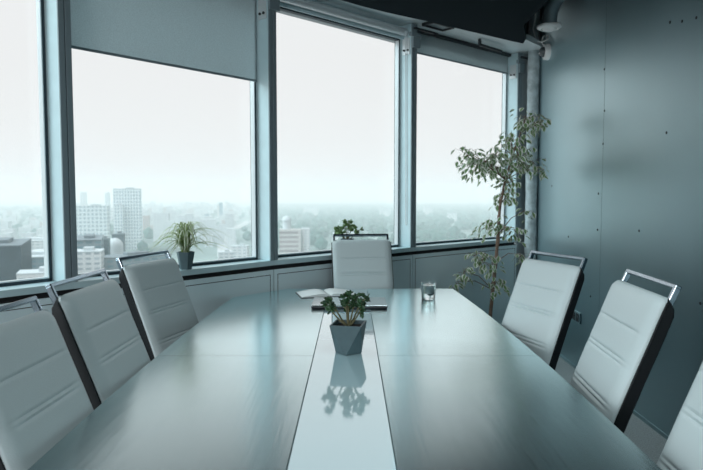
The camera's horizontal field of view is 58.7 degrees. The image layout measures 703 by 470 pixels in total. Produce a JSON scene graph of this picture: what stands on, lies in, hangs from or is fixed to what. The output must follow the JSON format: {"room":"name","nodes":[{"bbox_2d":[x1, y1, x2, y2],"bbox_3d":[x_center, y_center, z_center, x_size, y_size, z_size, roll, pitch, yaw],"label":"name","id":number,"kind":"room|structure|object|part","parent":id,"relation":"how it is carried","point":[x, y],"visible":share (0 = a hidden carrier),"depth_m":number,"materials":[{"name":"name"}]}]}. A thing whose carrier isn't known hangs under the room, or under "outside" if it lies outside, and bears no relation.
{"room":"conference room","nodes":[
{"label":"conference room","id":0,"kind":"room"},
{"bbox_2d":[0,244,515,324],"bbox_3d":[-1.223,0.789,2.131,5.647,0.892,8.233,0,4,0],"label":"wall","id":1,"kind":"structure","parent":0,"point":[207,294],"depth_m":4.90,"materials":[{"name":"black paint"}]},
{"bbox_2d":[0,0,51,286],"bbox_3d":[-1.892,-0.574,2.484,0.841,1.672,1.117,0,4,0],"label":"window","id":2,"kind":"structure","parent":1,"relation":"in","point":[39,3],"depth_m":3.02,"materials":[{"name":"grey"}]},
{"bbox_3d":[-1.781,0.759,2.487,0.010,0.868,1.412,3,5,36],"label":"spandrel panel","id":3,"kind":"part","parent":1,"relation":"part of","materials":[{"name":"teal"}]},
{"bbox_2d":[43,0,77,281],"bbox_3d":[-1.413,-0.657,3.011,0.165,1.770,0.147,0,4,0],"label":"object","id":4,"kind":"structure","parent":1,"relation":"attached to","point":[57,14],"depth_m":2.98,"materials":[{"name":"grey metal"}]},
{"bbox_2d":[78,81,256,276],"bbox_3d":[-1.038,-0.643,3.570,0.844,1.672,1.001,0,4,0],"label":"window","id":5,"kind":"structure","parent":1,"relation":"in","point":[252,84],"depth_m":4.04,"materials":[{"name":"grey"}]},
{"bbox_3d":[-0.932,0.690,3.566,0.010,0.868,1.322,3,5,40],"label":"spandrel panel","id":6,"kind":"part","parent":1,"relation":"part of","materials":[{"name":"teal"}]},
{"bbox_2d":[0,238,516,301],"bbox_3d":[-1.220,0.328,2.100,5.651,0.078,8.236,0,4,0],"label":"sill","id":7,"kind":"structure","parent":1,"relation":"on","point":[15,292],"depth_m":3.85,"materials":[{"name":"grey metal"}]},
{"bbox_2d":[150,221,240,269],"bbox_3d":[-0.882,0.060,3.522,0.494,0.275,0.511,0,4,0],"label":"spider plant","id":8,"kind":"object","parent":7,"relation":"on","point":[184,233],"visible":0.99,"depth_m":3.52,"materials":[{"name":"green plant"}]},
{"bbox_3d":[-0.945,0.145,3.562,0.104,0.100,0.090,0,4,0],"label":"pot","id":9,"kind":"part","parent":8,"relation":"part of","materials":[{"name":"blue ceramic"}]},
{"bbox_2d":[334,219,363,239],"bbox_3d":[-0.031,0.007,4.551,0.222,0.248,0.157,-1,4,-20],"label":"jade plant","id":10,"kind":"object","parent":7,"relation":"on","point":[350,226],"visible":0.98,"depth_m":4.53,"materials":[{"name":"green plant"}]},
{"bbox_3d":[-0.030,-0.030,4.550,0.190,0.150,0.130,-1,4,-20],"label":"stem","id":11,"kind":"part","parent":10,"relation":"part of","materials":[{"name":"yellow"}]},
{"bbox_2d":[256,0,277,260],"bbox_3d":[-0.557,-0.722,4.034,0.160,1.770,0.153,0,4,0],"label":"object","id":12,"kind":"structure","parent":1,"relation":"attached to","point":[266,61],"depth_m":4.00,"materials":[{"name":"grey metal"}]},
{"bbox_2d":[278,7,399,257],"bbox_3d":[-0.105,-0.709,4.589,0.983,1.672,0.990,0,4,0],"label":"window","id":13,"kind":"structure","parent":1,"relation":"in","point":[397,41],"depth_m":5.02,"materials":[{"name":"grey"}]},
{"bbox_2d":[280,0,408,224],"bbox_3d":[-0.045,-0.826,4.522,0.990,1.560,0.997,0,4,0],"label":"roller blind","id":14,"kind":"object","parent":13,"relation":"attached to","point":[307,4],"visible":0.91,"depth_m":4.55,"materials":[{"name":"grey fabric"},{"name":"dark metal"}]},
{"bbox_3d":[0.432,-0.835,4.934,0.022,1.525,0.017,-2,4,-27],"label":"pull chain","id":15,"kind":"part","parent":14,"relation":"part of","materials":[{"name":"silver metal"}]},
{"bbox_3d":[-0.007,0.625,4.577,0.010,0.868,1.407,4,5,45],"label":"spandrel panel","id":16,"kind":"part","parent":1,"relation":"part of","materials":[{"name":"teal"}]},
{"bbox_2d":[399,23,416,247],"bbox_3d":[0.443,-0.786,5.040,0.156,1.770,0.158,0,4,0],"label":"trim","id":17,"kind":"structure","parent":1,"relation":"attached to","point":[407,233],"depth_m":5.00,"materials":[{"name":"grey metal"}]},
{"bbox_2d":[416,73,506,244],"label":"window","id":18,"kind":"structure","parent":1,"relation":"in","point":[504,76],"depth_m":6.04,"materials":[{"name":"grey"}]},
{"bbox_3d":[1.046,0.560,5.588,1.499,0.868,0.010,-3,5,-43],"label":"spandrel panel","id":19,"kind":"part","parent":1,"relation":"part of","materials":[{"name":"teal"}]},
{"bbox_2d":[504,53,521,238],"bbox_3d":[1.553,-0.852,6.060,0.154,1.770,0.160,0,4,0],"label":"trim","id":20,"kind":"structure","parent":1,"relation":"attached to","point":[514,86],"depth_m":6.01,"materials":[{"name":"grey metal"}]},
{"bbox_2d":[277,0,398,42],"bbox_3d":[-1.295,-1.672,2.013,5.617,0.580,8.243,0,4,0],"label":"wall","id":21,"kind":"structure","parent":0,"point":[281,12],"depth_m":4.60,"materials":[{"name":"grey paint"}]},
{"bbox_2d":[70,0,256,81],"bbox_3d":[-1.000,-1.262,3.497,0.838,0.626,0.992,0,4,0],"label":"roller blind","id":22,"kind":"object","parent":21,"relation":"attached to","point":[217,37],"visible":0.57,"depth_m":3.53,"materials":[{"name":"grey fabric"}]},
{"bbox_2d":[258,0,279,19],"bbox_3d":[-0.457,-1.465,4.004,0.158,0.193,0.280,3,5,42],"label":"bracket","id":23,"kind":"object","parent":21,"relation":"attached to","point":[274,5],"visible":1,"depth_m":3.93,"materials":[{"name":"silver metal"}]},
{"bbox_3d":[-0.564,-1.430,3.951,0.075,0.130,0.007,3,5,42],"label":"plate","id":24,"kind":"part","parent":23,"relation":"part of","materials":[{"name":"grey metal"}]},
{"bbox_2d":[402,27,437,55],"bbox_3d":[0.544,-1.529,5.003,0.280,0.193,0.158,-4,5,-44],"label":"bracket","id":25,"kind":"object","parent":21,"relation":"attached to","point":[416,37],"visible":1,"depth_m":4.93,"materials":[{"name":"silver metal"}]},
{"bbox_3d":[0.434,-1.495,4.957,0.007,0.130,0.075,-4,5,-44],"label":"plate","id":26,"kind":"part","parent":25,"relation":"part of","materials":[{"name":"silver metal"}]},
{"bbox_3d":[0.590,-1.605,4.950,0.280,0.035,0.021,-3,5,-43],"label":"arm","id":27,"kind":"part","parent":25,"relation":"part of","materials":[{"name":"grey metal"}]},
{"bbox_2d":[312,0,543,53],"bbox_3d":[-1.137,-1.500,1.914,5.819,0.050,8.374,0,4,0],"label":"trim","id":28,"kind":"structure","parent":21,"relation":"attached to","point":[531,43],"depth_m":5.20,"materials":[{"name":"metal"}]},
{"bbox_2d":[422,22,453,31],"bbox_3d":[0.688,-1.658,4.957,0.254,0.024,0.124,-3,5,-43],"label":"air vent","id":29,"kind":"object","parent":21,"relation":"attached to","point":[435,26],"visible":0.71,"depth_m":4.97,"materials":[{"name":"grey metal"}]},
{"bbox_3d":[0.688,-1.664,4.956,0.226,0.010,0.096,-3,5,-43],"label":"plate","id":30,"kind":"part","parent":29,"relation":"part of","materials":[{"name":"grey paint"}]},
{"bbox_2d":[417,30,510,73],"bbox_3d":[0.986,-1.609,5.513,1.085,0.191,1.002,0,4,0],"label":"roller blind","id":31,"kind":"object","parent":21,"relation":"attached to","point":[442,47],"visible":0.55,"depth_m":5.52,"materials":[{"name":"grey fabric"}]},
{"bbox_3d":[0.988,-1.691,5.506,1.441,0.026,0.036,-3,5,-43],"label":"head rail","id":32,"kind":"part","parent":31,"relation":"part of","materials":[{"name":"grey metal"}]},
{"bbox_2d":[478,38,501,52],"bbox_3d":[1.233,-1.677,5.539,0.370,0.061,0.042,-3,5,-43],"label":"blind rail","id":33,"kind":"object","parent":21,"relation":"attached to","point":[479,39],"visible":1,"depth_m":5.50,"materials":[{"name":"grey metal"}]},
{"bbox_2d":[329,319,366,355],"bbox_3d":[-0.012,0.405,2.461,0.125,0.118,0.125,1,4,11],"label":"pot","id":34,"kind":"object","parent":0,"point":[347,335],"depth_m":2.41,"materials":[{"name":"grey ceramic"}]},
{"bbox_2d":[342,0,547,42],"bbox_3d":[-0.840,-1.625,1.279,4.520,0.579,7.760,0,4,0],"label":"ceiling","id":35,"kind":"structure","parent":0,"point":[502,19],"depth_m":4.29,"materials":[{"name":"black paint"}]},
{"bbox_2d":[514,20,528,279],"bbox_3d":[1.714,-0.627,6.197,0.222,3.200,0.351,0,4,0],"label":"panel","id":36,"kind":"object","parent":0,"point":[519,247],"depth_m":6.06,"materials":[{"name":"grey paint"}]},
{"bbox_2d":[509,56,527,78],"bbox_3d":[1.655,-1.594,6.021,0.280,0.193,0.158,-3,5,-43],"label":"bracket","id":37,"kind":"object","parent":36,"relation":"attached to","point":[521,64],"visible":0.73,"depth_m":5.95,"materials":[{"name":"silver metal"}]},
{"bbox_3d":[1.544,-1.560,5.977,0.007,0.130,0.075,-3,5,-43],"label":"plate","id":38,"kind":"part","parent":37,"relation":"part of","materials":[{"name":"silver metal"}]},
{"bbox_2d":[555,357,666,463],"bbox_3d":[-1.312,1.350,1.289,6.575,0.120,10.800,0,4,0],"label":"floor","id":39,"kind":"structure","parent":0,"point":[643,436],"depth_m":3.58,"materials":[{"name":"grey carpet"}]},
{"bbox_2d":[0,296,93,469],"bbox_3d":[-0.574,0.727,1.659,0.756,1.072,0.434,0,4,2],"label":"office chair","id":40,"kind":"object","parent":39,"relation":"on","point":[43,395],"visible":0.74,"depth_m":1.62,"materials":[{"name":"grey leather"}]},
{"bbox_3d":[-0.917,0.253,1.641,0.070,0.124,0.406,0,4,2],"label":"handle","id":41,"kind":"part","parent":40,"relation":"part of","materials":[{"name":"silver metal"}]},
{"bbox_2d":[45,268,150,409],"bbox_3d":[-0.579,0.684,2.192,0.756,1.091,0.447,0,4,1],"label":"office chair","id":42,"kind":"object","parent":39,"relation":"on","point":[105,345],"visible":0.5,"depth_m":2.06,"materials":[{"name":"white leather"}]},
{"bbox_3d":[-0.922,0.202,2.168,0.070,0.126,0.419,0,4,1],"label":"handle","id":43,"kind":"part","parent":42,"relation":"part of","materials":[{"name":"silver metal"}]},
{"bbox_2d":[115,250,198,360],"bbox_3d":[-0.665,0.637,2.989,0.756,1.082,0.434,1,4,16],"label":"office chair","id":44,"kind":"object","parent":39,"relation":"on","point":[156,294],"visible":0.48,"depth_m":2.95,"materials":[{"name":"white leather"}]},
{"bbox_3d":[-0.994,0.153,3.054,0.070,0.125,0.406,1,4,16],"label":"handle","id":45,"kind":"part","parent":44,"relation":"part of","materials":[{"name":"silver metal"}]},
{"bbox_2d":[28,289,661,469],"bbox_3d":[-0.015,0.840,2.459,1.470,0.750,3.430,0,4,0],"label":"conference table","id":46,"kind":"object","parent":39,"relation":"on","point":[260,382],"visible":0.94,"depth_m":1.85,"materials":[{"name":"grey laminate"}]},
{"bbox_3d":[-0.449,0.540,1.570,0.602,0.038,1.694,0,4,0],"label":"panel","id":47,"kind":"part","parent":46,"relation":"part of","materials":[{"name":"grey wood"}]},
{"bbox_3d":[-0.449,0.430,3.282,0.602,0.038,1.734,0,4,0],"label":"panel","id":48,"kind":"part","parent":46,"relation":"part of","materials":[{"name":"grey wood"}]},
{"bbox_2d":[295,288,353,297],"bbox_3d":[-0.155,0.361,3.906,0.360,0.021,0.230,-1,4,-14],"label":"open notebook","id":49,"kind":"object","parent":46,"relation":"on","point":[331,292],"visible":0.79,"depth_m":3.86,"materials":[{"name":"grey paper"}]},
{"bbox_2d":[320,290,370,355],"bbox_3d":[-0.026,0.337,2.467,0.199,0.253,0.182,1,4,11],"label":"potted succulent","id":50,"kind":"object","parent":46,"relation":"on","point":[347,335],"visible":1,"depth_m":2.42,"materials":[{"name":"green plant"}]},
{"bbox_3d":[-0.025,0.292,2.466,0.173,0.142,0.155,1,4,11],"label":"stem","id":51,"kind":"part","parent":50,"relation":"part of","materials":[{"name":"yellow"}]},
{"bbox_2d":[311,297,387,308],"bbox_3d":[-0.012,0.384,3.534,0.417,0.022,0.276,0,4,0],"label":"laptop","id":52,"kind":"object","parent":46,"relation":"on","point":[376,302],"visible":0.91,"depth_m":3.45,"materials":[{"name":"grey"}]},
{"bbox_2d":[421,281,435,299],"bbox_3d":[0.459,0.332,3.729,0.093,0.102,0.093,0,4,0],"label":"water glass","id":53,"kind":"object","parent":46,"relation":"on","point":[428,288],"visible":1,"depth_m":3.69,"materials":[{"name":"clear glass"}]},
{"bbox_3d":[0.412,0.430,3.282,0.616,0.038,1.734,0,4,0],"label":"panel","id":54,"kind":"part","parent":46,"relation":"part of","materials":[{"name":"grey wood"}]},
{"bbox_3d":[0.412,0.540,1.570,0.616,0.038,1.694,0,4,0],"label":"panel","id":55,"kind":"part","parent":46,"relation":"part of","materials":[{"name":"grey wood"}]},
{"bbox_2d":[331,234,393,288],"bbox_3d":[0.109,0.563,4.008,0.414,1.100,0.756,0,4,-7],"label":"office chair","id":56,"kind":"object","parent":39,"relation":"on","point":[356,264],"visible":0.41,"depth_m":4.23,"materials":[{"name":"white leather"}]},
{"bbox_3d":[0.066,0.056,4.317,0.388,0.127,0.070,0,4,-7],"label":"handle","id":57,"kind":"part","parent":56,"relation":"part of","materials":[{"name":"silver metal"}]},
{"bbox_2d":[449,108,550,316],"bbox_3d":[1.204,0.004,5.126,0.845,2.078,0.478,0,4,0],"label":"potted ficus","id":58,"kind":"object","parent":39,"relation":"on","point":[483,166],"visible":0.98,"depth_m":5.10,"materials":[{"name":"green plant"}]},
{"bbox_2d":[524,8,540,258],"bbox_3d":[1.718,-0.612,5.958,0.115,3.200,0.115,0,4,0],"label":"riser pipe","id":59,"kind":"object","parent":39,"relation":"on","point":[533,65],"visible":0.43,"depth_m":5.90,"materials":[{"name":"metal"}]},
{"bbox_2d":[501,250,587,369],"bbox_3d":[0.635,0.641,2.870,0.756,1.091,0.412,-1,4,-21],"label":"office chair","id":60,"kind":"object","parent":39,"relation":"on","point":[544,297],"visible":0.51,"depth_m":2.85,"materials":[{"name":"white leather"}]},
{"bbox_3d":[0.955,0.151,2.961,0.070,0.126,0.386,-1,4,-21],"label":"handle","id":61,"kind":"part","parent":60,"relation":"part of","materials":[{"name":"silver metal"}]},
{"bbox_2d":[569,269,681,432],"bbox_3d":[0.645,0.683,2.170,0.756,1.095,0.443,0,4,4],"label":"office chair","id":62,"kind":"object","parent":39,"relation":"on","point":[631,327],"visible":0.63,"depth_m":2.00,"materials":[{"name":"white leather"}]},
{"bbox_3d":[0.987,0.201,2.115,0.070,0.126,0.415,0,4,4],"label":"handle","id":63,"kind":"part","parent":62,"relation":"part of","materials":[{"name":"silver metal"}]},
{"bbox_2d":[656,361,702,469],"bbox_3d":[0.617,0.740,1.451,0.756,1.075,0.434,0,4,3],"label":"office chair","id":64,"kind":"object","parent":39,"relation":"on","point":[683,448],"visible":0.99,"depth_m":1.55,"materials":[{"name":"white leather"}]},
{"bbox_2d":[536,0,702,435],"bbox_3d":[1.873,-0.300,1.083,0.204,3.200,10.600,0,4,0],"label":"wall","id":65,"kind":"structure","parent":0,"point":[621,82],"depth_m":3.95,"materials":[{"name":"grey metal"}]},
{"bbox_2d":[532,13,550,59],"bbox_3d":[1.682,-1.790,5.552,0.186,0.438,0.274,0,4,0],"label":"security camera","id":66,"kind":"object","parent":65,"relation":"attached to","point":[544,52],"visible":0.97,"depth_m":5.59,"materials":[{"name":"white plastic"}]},
{"bbox_2d":[537,0,564,31],"bbox_3d":[1.611,-1.772,4.445,0.248,0.352,1.298,0,4,0],"label":"ventilation duct","id":67,"kind":"object","parent":65,"relation":"attached to","point":[551,9],"visible":1,"depth_m":4.94,"materials":[{"name":"grey metal"}]},
{"bbox_2d":[571,310,580,323],"bbox_3d":[1.766,0.642,4.921,0.018,0.086,0.190,0,4,0],"label":"wall socket","id":68,"kind":"object","parent":65,"relation":"attached to","point":[576,317],"visible":0.84,"depth_m":4.88,"materials":[{"name":"grey plastic"}]},
{"bbox_2d":[559,354,668,439],"bbox_3d":[1.771,1.285,1.185,0.008,0.024,10.000,0,4,0],"label":"baseboard","id":69,"kind":"structure","parent":65,"relation":"attached to","point":[635,413],"depth_m":3.76,"materials":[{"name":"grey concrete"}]},
{"label":"outside","id":70,"kind":"structure","parent":0,"visible":0},
{"bbox_2d":[0,200,496,262],"bbox_3d":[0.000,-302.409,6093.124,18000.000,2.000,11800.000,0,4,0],"label":"ground","id":71,"kind":"structure","parent":70,"point":[210,253],"depth_m":5151.68,"materials":[{"name":"grey"}]},
{"bbox_2d":[1,221,11,229],"bbox_3d":[-746.043,-15.291,1351.850,14.695,30.577,21.695,-1,4,-8],"label":"apartment block","id":72,"kind":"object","parent":71,"relation":"on","point":[4,224],"visible":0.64,"depth_m":1341.28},
{"bbox_2d":[2,232,13,237],"bbox_3d":[-527.152,10.864,959.250,12.639,28.523,14.827,-1,4,-15],"label":"apartment block","id":73,"kind":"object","parent":71,"relation":"on","point":[11,234],"visible":0.36,"depth_m":952.15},
{"bbox_2d":[5,228,16,237],"bbox_3d":[-574.209,4.115,1054.165,14.325,29.871,13.397,-1,4,-12],"label":"apartment block","id":74,"kind":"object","parent":71,"relation":"on","point":[8,230],"visible":0.43,"depth_m":1049.70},
{"bbox_2d":[0,237,31,280],"bbox_3d":[-217.360,32.141,382.834,34.680,59.686,61.200,-1,4,-22],"label":"industrial building","id":75,"kind":"structure","parent":71,"relation":"on","point":[15,254],"depth_m":359.42,"materials":[{"name":"grey concrete"}]},
{"bbox_2d":[18,227,32,235],"bbox_3d":[-691.223,-7.610,1324.814,24.760,18.699,14.281,-1,4,-15],"label":"apartment block","id":76,"kind":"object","parent":71,"relation":"on","point":[20,229],"visible":0.71,"depth_m":1317.26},
{"bbox_2d":[13,237,43,249],"bbox_3d":[-329.216,23.966,642.843,71.400,42.790,40.800,-1,4,-10],"label":"industrial building","id":77,"kind":"structure","parent":71,"relation":"on","point":[36,242],"depth_m":624.82,"materials":[{"name":"grey concrete"}]},
{"bbox_2d":[21,232,35,237],"bbox_3d":[-481.107,11.417,932.828,16.173,30.795,16.589,-1,4,-12],"label":"apartment block","id":78,"kind":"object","parent":71,"relation":"on","point":[23,234],"visible":0.36,"depth_m":924.55,"materials":[{"name":"white concrete"}]},
{"bbox_2d":[16,266,44,278],"bbox_3d":[-164.472,41.059,333.303,22.440,48.214,18.360,-1,4,-22],"label":"industrial building","id":79,"kind":"structure","parent":71,"relation":"on","point":[30,273],"depth_m":323.52,"materials":[{"name":"grey concrete"}]},
{"bbox_2d":[29,219,39,228],"bbox_3d":[-804.784,-27.295,1588.988,23.161,24.245,14.299,-1,4,-15],"label":"apartment block","id":80,"kind":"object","parent":71,"relation":"on","point":[35,222],"visible":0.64,"depth_m":1582.72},
{"bbox_2d":[31,249,43,268],"bbox_3d":[-238.760,33.970,473.135,36.720,44.502,61.200,-1,4,-18],"label":"industrial building","id":81,"kind":"structure","parent":71,"relation":"on","point":[37,254],"depth_m":446.32,"materials":[{"name":"grey concrete"}]},
{"bbox_2d":[80,192,86,205],"bbox_3d":[-813.200,-82.805,1898.587,16.000,95.490,14.000,-1,4,-8],"label":"office tower","id":82,"kind":"structure","parent":71,"relation":"on","point":[83,195],"depth_m":1890.12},
{"bbox_2d":[77,234,103,248],"bbox_3d":[-199.656,27.966,472.751,22.440,56.534,61.200,-1,4,-20],"label":"industrial building","id":83,"kind":"structure","parent":71,"relation":"on","point":[85,240],"depth_m":446.75,"materials":[{"name":"grey concrete"}]},
{"bbox_2d":[77,246,104,272],"bbox_3d":[-170.560,34.185,403.006,20.400,53.030,20.400,-1,4,-16],"label":"industrial building","id":84,"kind":"structure","parent":71,"relation":"on","point":[90,259],"depth_m":393.59,"materials":[{"name":"grey concrete"}]},
{"bbox_2d":[76,204,109,237],"bbox_3d":[-372.240,-7.729,901.346,42.840,73.030,20.400,-1,4,-10],"label":"apartment block","id":85,"kind":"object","parent":71,"relation":"on","point":[94,218],"visible":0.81,"depth_m":891.09,"materials":[{"name":"grey concrete"}]},
{"bbox_2d":[104,236,110,254],"bbox_3d":[-205.920,26.904,522.786,7.650,52.262,10.200,-1,4,-14],"label":"tower","id":86,"kind":"structure","parent":71,"relation":"on","point":[106,240],"depth_m":517.49,"materials":[{"name":"grey concrete"}]},
{"bbox_2d":[105,192,110,222],"bbox_3d":[-701.280,-75.989,1798.819,12.240,94.630,12.240,-1,4,-8],"label":"office tower","id":87,"kind":"structure","parent":71,"relation":"on","point":[107,195],"depth_m":1791.71,"materials":[{"name":"grey concrete"}]},
{"bbox_2d":[110,238,123,254],"bbox_3d":[-206.928,28.587,547.944,14.000,51.894,14.000,0,4,0],"label":"dome","id":88,"kind":"object","parent":71,"relation":"on","point":[116,245],"visible":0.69,"depth_m":541.53,"materials":[{"name":"grey concrete"}]},
{"bbox_2d":[113,203,123,232],"bbox_3d":[-366.420,-13.198,986.170,14.280,73.110,22.440,-1,4,-14],"label":"office tower","id":89,"kind":"structure","parent":71,"relation":"on","point":[118,210],"depth_m":974.85,"materials":[{"name":"grey"}]},
{"bbox_2d":[112,231,124,251],"bbox_3d":[-209.216,23.519,562.651,10.200,53.926,12.240,-1,4,-14],"label":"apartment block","id":90,"kind":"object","parent":71,"relation":"on","point":[119,234],"visible":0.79,"depth_m":556.54,"materials":[{"name":"grey concrete"}]},
{"bbox_2d":[0,205,250,251],"bbox_3d":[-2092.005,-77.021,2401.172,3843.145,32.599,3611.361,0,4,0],"label":"woodland","id":91,"kind":"object","parent":71,"relation":"on","point":[36,210],"visible":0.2,"depth_m":2195.52,"materials":[{"name":"plant"}]},
{"bbox_2d":[113,187,141,249],"bbox_3d":[-357.600,-26.810,1000.330,40.800,98.470,26.520,-1,4,-14],"label":"office tower","id":92,"kind":"structure","parent":71,"relation":"on","point":[130,198],"depth_m":989.24,"materials":[{"name":"grey concrete"}]},
{"bbox_2d":[104,251,171,269],"bbox_3d":[-153.768,35.327,433.141,53.040,46.902,22.440,-3,5,-38],"label":"industrial building","id":93,"kind":"structure","parent":71,"relation":"on","point":[110,263],"depth_m":424.53,"materials":[{"name":"grey concrete"}]},
{"bbox_2d":[142,211,147,231],"bbox_3d":[-493.165,-32.667,1481.589,17.510,48.686,11.133,-1,4,-8],"label":"apartment block","id":94,"kind":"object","parent":71,"relation":"on","point":[143,212],"visible":0.21,"depth_m":1475.62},
{"bbox_2d":[143,215,149,237],"bbox_3d":[-419.877,-17.566,1280.041,11.483,44.291,18.933,-1,4,-12],"label":"apartment block","id":95,"kind":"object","parent":71,"relation":"on","point":[146,218],"visible":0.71,"depth_m":1270.51,"materials":[{"name":"concrete"}]},
{"bbox_2d":[150,212,157,221],"bbox_3d":[-575.848,-48.727,1823.565,19.473,37.057,13.658,-1,4,-15],"label":"apartment block","id":96,"kind":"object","parent":71,"relation":"on","point":[151,213],"visible":0.36,"depth_m":1815.05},
{"bbox_2d":[153,213,169,241],"bbox_3d":[-352.963,-14.333,1161.437,27.420,52.988,14.329,-1,4,-8],"label":"apartment block","id":97,"kind":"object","parent":71,"relation":"on","point":[159,219],"visible":0.79,"depth_m":1153.99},
{"bbox_2d":[165,210,174,220],"bbox_3d":[-423.012,-32.354,1458.982,22.400,50.947,13.381,-1,4,-15],"label":"apartment block","id":98,"kind":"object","parent":71,"relation":"on","point":[171,212],"visible":0.43,"depth_m":1452.74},
{"bbox_2d":[166,221,174,242],"bbox_3d":[-326.338,-5.299,1126.998,14.605,39.357,16.900,-1,4,-12],"label":"apartment block","id":99,"kind":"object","parent":71,"relation":"on","point":[168,223],"visible":0.64,"depth_m":1118.49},
{"bbox_2d":[175,212,179,225],"bbox_3d":[-479.611,-42.589,1700.764,23.838,40.492,11.634,-1,4,-15],"label":"apartment block","id":100,"kind":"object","parent":71,"relation":"on","point":[177,214],"visible":0.36,"depth_m":1696.36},
{"bbox_2d":[179,215,185,223],"bbox_3d":[-337.564,-16.542,1253.927,16.434,45.582,16.850,-1,4,-12],"label":"apartment block","id":101,"kind":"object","parent":71,"relation":"on","point":[181,217],"visible":0.21,"depth_m":1244.72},
{"bbox_2d":[185,213,192,244],"bbox_3d":[-280.237,-9.941,1081.523,11.888,54.430,24.183,-1,4,-12],"label":"apartment block","id":102,"kind":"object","parent":71,"relation":"on","point":[188,216],"visible":0.43,"depth_m":1068.57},
{"bbox_2d":[193,216,199,235],"bbox_3d":[-334.770,-19.360,1328.469,24.054,41.685,16.516,-1,4,-12],"label":"apartment block","id":103,"kind":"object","parent":71,"relation":"on","point":[195,218],"visible":0.43,"depth_m":1321.45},
{"bbox_2d":[200,219,216,242],"bbox_3d":[-261.247,-7.761,1140.796,29.605,42.508,14.280,-1,4,-12],"label":"apartment block","id":104,"kind":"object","parent":71,"relation":"on","point":[209,223],"visible":0.79,"depth_m":1133.61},
{"bbox_2d":[205,234,212,246],"bbox_3d":[-237.720,9.593,1043.272,12.536,20.327,20.348,-1,4,-8],"label":"apartment block","id":105,"kind":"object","parent":71,"relation":"on","point":[209,238],"visible":0.79,"depth_m":1033.42,"materials":[{"name":"white concrete"}]},
{"bbox_2d":[217,224,223,243],"bbox_3d":[-232.334,-1.559,1109.548,12.731,34.121,21.756,-1,4,-12],"label":"apartment block","id":106,"kind":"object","parent":71,"relation":"on","point":[220,227],"visible":0.93,"depth_m":1099.00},
{"bbox_2d":[219,202,222,214],"bbox_3d":[-396.720,-67.367,1899.575,11.220,64.550,12.240,-1,4,-12],"label":"office tower","id":107,"kind":"structure","parent":71,"relation":"on","point":[221,203],"depth_m":1892.89,"materials":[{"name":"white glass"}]},
{"bbox_2d":[218,249,233,258],"bbox_3d":[-121.440,30.832,603.201,14.280,34.150,16.320,-1,4,-15],"label":"apartment block","id":108,"kind":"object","parent":71,"relation":"on","point":[226,254],"visible":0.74,"depth_m":594.90,"materials":[{"name":"grey concrete"}]},
{"bbox_2d":[225,213,233,244],"bbox_3d":[-208.788,-9.689,1072.567,15.308,55.071,12.388,-1,4,-12],"label":"apartment block","id":109,"kind":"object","parent":71,"relation":"on","point":[229,217],"visible":0.5,"depth_m":1065.45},
{"bbox_2d":[225,211,235,224],"bbox_3d":[-345.201,-47.624,1787.226,29.148,39.496,16.161,-1,4,-15],"label":"apartment block","id":110,"kind":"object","parent":71,"relation":"on","point":[234,212],"visible":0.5,"depth_m":1781.68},
{"bbox_2d":[217,221,250,254],"bbox_3d":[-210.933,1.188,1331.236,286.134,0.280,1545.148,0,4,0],"label":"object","id":111,"kind":"structure","parent":71,"relation":"on","point":[244,223],"depth_m":1211.44,"materials":[{"name":"grey"}]},
{"bbox_2d":[237,207,241,217],"bbox_3d":[-427.079,-85.083,2378.629,16.455,38.716,25.890,-1,4,-8],"label":"apartment block","id":112,"kind":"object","parent":71,"relation":"on","point":[239,209],"visible":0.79,"depth_m":2366.40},
{"bbox_2d":[231,243,248,257],"bbox_3d":[-114.176,27.032,643.039,16.320,36.646,16.320,0,4,-2],"label":"apartment block","id":113,"kind":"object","parent":71,"relation":"on","point":[243,250],"visible":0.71,"depth_m":634.50,"materials":[{"name":"grey concrete"}]},
{"bbox_2d":[279,216,309,253],"bbox_3d":[-69.471,7.116,764.081,37.000,60.935,25.000,0,4,-6],"label":"domed building","id":114,"kind":"structure","parent":71,"relation":"on","point":[290,240],"depth_m":751.84,"materials":[{"name":"grey concrete"}]},
{"bbox_2d":[303,206,318,215],"bbox_3d":[-162.000,-93.872,2499.106,61.200,40.870,16.320,0,4,3],"label":"apartment block","id":115,"kind":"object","parent":71,"relation":"on","point":[315,210],"visible":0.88,"depth_m":2490.58,"materials":[{"name":"grey concrete"}]},
{"bbox_2d":[333,231,354,239],"bbox_3d":[-11.960,2.371,1152.504,44.880,20.790,16.320,0,4,7],"label":"apartment block","id":116,"kind":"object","parent":71,"relation":"on","point":[348,232],"visible":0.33,"depth_m":1146.13,"materials":[{"name":"grey concrete"}]},
{"bbox_2d":[379,207,390,216],"bbox_3d":[123.280,-81.178,2299.509,40.800,41.030,16.320,0,4,0],"label":"apartment block","id":117,"kind":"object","parent":71,"relation":"on","point":[386,211],"visible":0.88,"depth_m":2291.63,"materials":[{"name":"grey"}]},
{"bbox_2d":[278,203,498,249],"bbox_3d":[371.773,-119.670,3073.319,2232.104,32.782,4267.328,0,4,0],"label":"woodland","id":118,"kind":"object","parent":71,"relation":"on","point":[436,226],"visible":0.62,"depth_m":1872.89,"materials":[{"name":"plant"}]},
{"bbox_2d":[447,212,456,223],"bbox_3d":[305.520,-52.198,1900.546,30.600,34.150,16.320,1,4,9],"label":"apartment block","id":119,"kind":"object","parent":71,"relation":"on","point":[453,215],"visible":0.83,"depth_m":1891.96,"materials":[{"name":"grey concrete"}]}
]}

